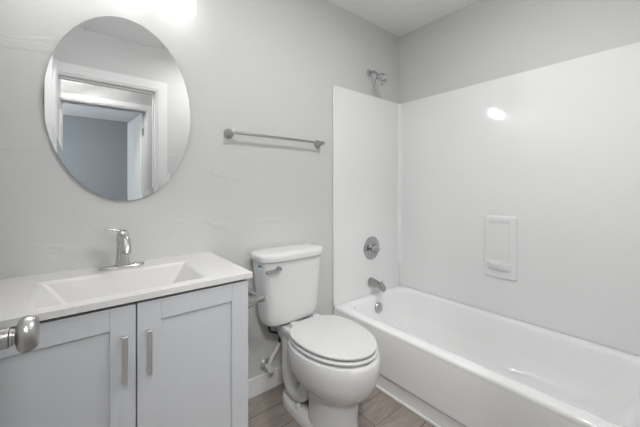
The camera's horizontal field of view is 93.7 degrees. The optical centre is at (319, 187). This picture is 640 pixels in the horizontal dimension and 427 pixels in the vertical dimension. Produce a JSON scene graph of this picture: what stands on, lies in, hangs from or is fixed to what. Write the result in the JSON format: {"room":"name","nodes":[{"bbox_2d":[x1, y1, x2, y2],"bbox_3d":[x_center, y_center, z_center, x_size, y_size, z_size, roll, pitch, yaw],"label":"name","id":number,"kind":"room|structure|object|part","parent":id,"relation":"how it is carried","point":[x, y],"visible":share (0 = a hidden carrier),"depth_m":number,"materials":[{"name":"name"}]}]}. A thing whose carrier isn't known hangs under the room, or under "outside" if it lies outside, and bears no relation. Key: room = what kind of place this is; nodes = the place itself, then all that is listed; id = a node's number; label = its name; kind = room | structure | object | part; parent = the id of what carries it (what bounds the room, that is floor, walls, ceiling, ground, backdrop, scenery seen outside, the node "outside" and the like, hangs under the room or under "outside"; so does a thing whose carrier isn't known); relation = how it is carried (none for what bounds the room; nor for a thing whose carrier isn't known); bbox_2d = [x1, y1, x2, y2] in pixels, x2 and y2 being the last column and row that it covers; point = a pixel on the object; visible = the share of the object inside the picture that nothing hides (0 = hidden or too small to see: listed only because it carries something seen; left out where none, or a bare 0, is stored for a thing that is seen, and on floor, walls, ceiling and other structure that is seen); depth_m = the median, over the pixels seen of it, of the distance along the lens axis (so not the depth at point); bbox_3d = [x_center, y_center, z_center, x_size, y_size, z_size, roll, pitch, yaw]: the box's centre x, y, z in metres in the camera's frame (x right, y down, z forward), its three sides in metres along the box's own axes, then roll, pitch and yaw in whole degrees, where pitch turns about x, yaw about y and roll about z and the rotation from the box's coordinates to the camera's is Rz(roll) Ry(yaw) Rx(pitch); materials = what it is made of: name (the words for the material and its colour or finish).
{"room":"bathroom","nodes":[
{"label":"bathroom","id":0,"kind":"room"},
{"bbox_2d":[0,315,39,352],"bbox_3d":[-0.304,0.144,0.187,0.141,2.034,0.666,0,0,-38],"label":"door knob","id":1,"kind":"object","parent":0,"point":[25,337],"depth_m":0.42,"materials":[{"name":"silver metal"}]},
{"bbox_2d":[0,0,398,379],"bbox_3d":[-0.292,-0.053,1.838,2.627,2.452,0.120,0,0,-39],"label":"wall","id":2,"kind":"structure","parent":0,"point":[264,67],"depth_m":1.56,"materials":[{"name":"white paint"}]},
{"bbox_2d":[43,16,189,200],"bbox_3d":[-0.844,-0.340,1.305,0.532,0.789,0.010,0,0,-39],"label":"oval mirror","id":3,"kind":"object","parent":2,"relation":"attached to","point":[116,107],"visible":1,"depth_m":1.28,"materials":[{"name":"silver glass"}]},
{"bbox_2d":[248,365,283,399],"bbox_3d":[-0.243,1.121,1.792,0.860,0.105,0.013,0,0,-39],"label":"baseboard","id":4,"kind":"structure","parent":2,"relation":"attached to","point":[266,381],"depth_m":1.72,"materials":[{"name":"white paint"}]},
{"bbox_2d":[260,326,281,372],"bbox_3d":[-0.271,0.884,1.701,0.119,0.346,0.119,0,0,-39],"label":"valve","id":5,"kind":"object","parent":2,"relation":"attached to","point":[266,364],"visible":0.86,"depth_m":1.71,"materials":[{"name":"silver metal"}]},
{"bbox_3d":[-0.271,1.023,1.684,0.044,0.027,0.013,0,0,-39],"label":"valve handle","id":6,"kind":"part","parent":5,"relation":"part of","materials":[{"name":"white plastic"}]},
{"bbox_2d":[224,128,324,147],"bbox_3d":[-0.231,-0.290,1.766,0.661,0.055,0.069,0,0,-39],"label":"towel bar","id":7,"kind":"object","parent":2,"relation":"attached to","point":[228,133],"visible":1,"depth_m":1.68,"materials":[{"name":"silver metal"}]},
{"bbox_3d":[-0.466,-0.290,1.575,0.055,0.055,0.069,0,0,-39],"label":"post","id":8,"kind":"part","parent":7,"relation":"part of","materials":[{"name":"silver metal"}]},
{"bbox_3d":[0.004,-0.290,1.957,0.055,0.055,0.069,0,0,-39],"label":"post","id":9,"kind":"part","parent":7,"relation":"part of","materials":[{"name":"silver metal"}]},
{"bbox_2d":[367,69,387,85],"bbox_3d":[0.422,-0.833,2.232,0.099,0.154,0.169,0,0,-39],"label":"shower spray","id":10,"kind":"object","parent":2,"relation":"attached to","point":[381,79],"visible":1,"depth_m":2.20,"materials":[{"name":"silver metal"}]},
{"bbox_3d":[0.411,-0.858,2.260,0.023,0.071,0.097,0,0,-39],"label":"arm","id":11,"kind":"part","parent":10,"relation":"part of","materials":[{"name":"silver metal"}]},
{"bbox_2d":[376,384,440,426],"bbox_3d":[0.576,1.165,1.465,0.014,0.016,1.526,0,0,-39],"label":"trim","id":12,"kind":"structure","parent":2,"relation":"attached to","point":[401,402],"depth_m":1.59,"materials":[{"name":"white"}]},
{"bbox_2d":[248,383,433,426],"bbox_3d":[0.989,1.198,-0.582,5.200,0.050,5.650,0,0,-39],"label":"floor","id":13,"kind":"structure","parent":0,"point":[266,409],"depth_m":1.56,"materials":[{"name":"brown wood"}]},
{"bbox_2d":[0,279,247,426],"bbox_3d":[-0.708,0.760,1.094,0.754,0.826,0.506,0,0,-39],"label":"vanity cabinet","id":14,"kind":"object","parent":13,"relation":"on","point":[180,359],"visible":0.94,"depth_m":0.93,"materials":[{"name":"grey paint"}]},
{"bbox_3d":[-0.718,0.707,0.811,0.376,0.702,0.018,0,0,-39],"label":"door","id":15,"kind":"part","parent":14,"relation":"part of","materials":[{"name":"grey paint"}]},
{"bbox_3d":[-0.581,0.506,0.891,0.014,0.137,0.032,0,0,-39],"label":"handle","id":16,"kind":"part","parent":14,"relation":"part of","materials":[{"name":"silver metal"}]},
{"bbox_3d":[-0.583,0.705,0.941,0.722,0.714,0.012,0,0,-39],"label":"frame","id":17,"kind":"part","parent":14,"relation":"part of","materials":[{"name":"grey wood"}]},
{"bbox_2d":[0,252,252,328],"bbox_3d":[-0.719,0.394,1.099,0.790,0.137,0.486,0,0,-39],"label":"countertop","id":18,"kind":"structure","parent":14,"relation":"on","point":[46,296],"depth_m":1.08,"materials":[{"name":"stone"}]},
{"bbox_2d":[99,228,143,270],"bbox_3d":[-0.777,0.244,1.192,0.158,0.163,0.168,0,0,-39],"label":"faucet","id":19,"kind":"object","parent":18,"relation":"on","point":[123,241],"visible":1,"depth_m":1.21,"materials":[{"name":"silver metal"}]},
{"bbox_3d":[-0.825,0.182,1.218,0.084,0.040,0.046,0,0,-39],"label":"lever","id":20,"kind":"part","parent":19,"relation":"part of","materials":[{"name":"silver metal"}]},
{"bbox_3d":[-0.813,0.320,1.236,0.158,0.010,0.054,0,0,-39],"label":"plate","id":21,"kind":"part","parent":19,"relation":"part of","materials":[{"name":"silver metal"}]},
{"bbox_3d":[-0.770,0.218,1.183,0.037,0.069,0.144,0,0,-39],"label":"spout","id":22,"kind":"part","parent":19,"relation":"part of","materials":[{"name":"silver metal"}]},
{"bbox_3d":[-0.531,0.506,0.932,0.014,0.137,0.032,0,0,-39],"label":"handle","id":23,"kind":"part","parent":14,"relation":"part of","materials":[{"name":"silver metal"}]},
{"bbox_3d":[-0.426,0.707,1.049,0.370,0.702,0.018,0,0,-39],"label":"door","id":24,"kind":"part","parent":14,"relation":"part of","materials":[{"name":"grey paint"}]},
{"bbox_2d":[248,287,264,308],"bbox_3d":[-0.318,0.461,1.288,0.097,0.060,0.210,0,0,-39],"label":"paper holder","id":25,"kind":"object","parent":14,"relation":"attached to","point":[254,298],"visible":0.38,"depth_m":1.23,"materials":[{"name":"grey metal"}]},
{"bbox_3d":[-0.270,0.461,1.230,0.097,0.060,0.060,0,0,-39],"label":"post","id":26,"kind":"part","parent":25,"relation":"part of","materials":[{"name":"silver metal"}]},
{"bbox_2d":[251,243,379,426],"bbox_3d":[-0.017,0.758,1.530,0.459,0.830,0.680,0,0,-39],"label":"toilet","id":27,"kind":"object","parent":13,"relation":"on","point":[331,363],"visible":0.99,"depth_m":1.50,"materials":[{"name":"white ceramic"}]},
{"bbox_3d":[-0.232,0.423,1.525,0.091,0.018,0.018,0,0,-42],"label":"lever arm","id":28,"kind":"part","parent":27,"relation":"part of","materials":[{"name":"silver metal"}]},
{"bbox_3d":[-0.181,0.557,1.708,0.398,0.348,0.186,0,0,-39],"label":"tank","id":29,"kind":"part","parent":27,"relation":"part of","materials":[{"name":"white ceramic"}]},
{"bbox_3d":[-0.178,0.365,1.704,0.428,0.044,0.208,0,0,-39],"label":"tank lid","id":30,"kind":"part","parent":27,"relation":"part of","materials":[{"name":"white ceramic"}]},
{"bbox_3d":[0.069,0.725,1.475,0.366,0.020,0.458,0,0,-39],"label":"lid","id":31,"kind":"part","parent":27,"relation":"part of","materials":[{"name":"white plastic"}]},
{"bbox_3d":[0.072,0.747,1.471,0.374,0.016,0.459,0,0,-39],"label":"seat","id":32,"kind":"part","parent":27,"relation":"part of","materials":[{"name":"white plastic"}]},
{"bbox_2d":[333,285,639,426],"bbox_3d":[0.861,0.994,1.706,0.753,0.359,1.528,0,0,-39],"label":"bathtub","id":33,"kind":"object","parent":13,"relation":"on","point":[457,364],"visible":0.91,"depth_m":1.58,"materials":[{"name":"white ceramic"}]},
{"bbox_2d":[375,302,382,312],"bbox_3d":[0.441,0.893,2.240,0.076,0.076,0.023,0,0,-39],"label":"overflow plate","id":34,"kind":"object","parent":33,"relation":"attached to","point":[378,307],"visible":1,"depth_m":2.23,"materials":[{"name":"silver metal"}]},
{"bbox_2d":[329,0,477,36],"bbox_3d":[0.232,-1.309,1.194,2.627,0.060,1.780,0,0,-39],"label":"ceiling","id":35,"kind":"structure","parent":0,"point":[399,18],"depth_m":2.16,"materials":[{"name":"white paint"}]},
{"bbox_2d":[399,0,639,351],"bbox_3d":[1.242,-0.053,1.938,0.120,2.452,1.660,0,0,-39],"label":"wall","id":36,"kind":"structure","parent":0,"point":[481,41],"depth_m":1.92,"materials":[{"name":"white paint"}]},
{"bbox_2d":[333,42,639,355],"bbox_3d":[0.865,0.053,1.709,0.755,1.522,1.539,0,0,-39],"label":"tub surround","id":37,"kind":"object","parent":36,"relation":"attached to","point":[516,196],"visible":1,"depth_m":1.89,"materials":[{"name":"white plastic"}]},
{"bbox_3d":[0.386,0.053,2.303,0.748,1.522,0.012,0,0,-39],"label":"panel","id":38,"kind":"part","parent":37,"relation":"part of","materials":[{"name":"white plastic"}]},
{"bbox_2d":[364,236,379,259],"bbox_3d":[0.417,0.460,2.277,0.178,0.178,0.069,0,0,-39],"label":"shower valve","id":39,"kind":"object","parent":37,"relation":"attached to","point":[371,246],"visible":1,"depth_m":2.27,"materials":[{"name":"silver metal"}]},
{"bbox_2d":[368,277,385,291],"bbox_3d":[0.427,0.722,2.245,0.062,0.075,0.132,0,0,-39],"label":"tub spout","id":40,"kind":"object","parent":37,"relation":"attached to","point":[372,282],"visible":1,"depth_m":2.22,"materials":[{"name":"grey metal"}]},
{"bbox_3d":[1.142,0.379,1.915,0.045,0.404,0.198,0,0,-39],"label":"soap dish","id":41,"kind":"part","parent":37,"relation":"part of","materials":[{"name":"white plastic"}]}
]}

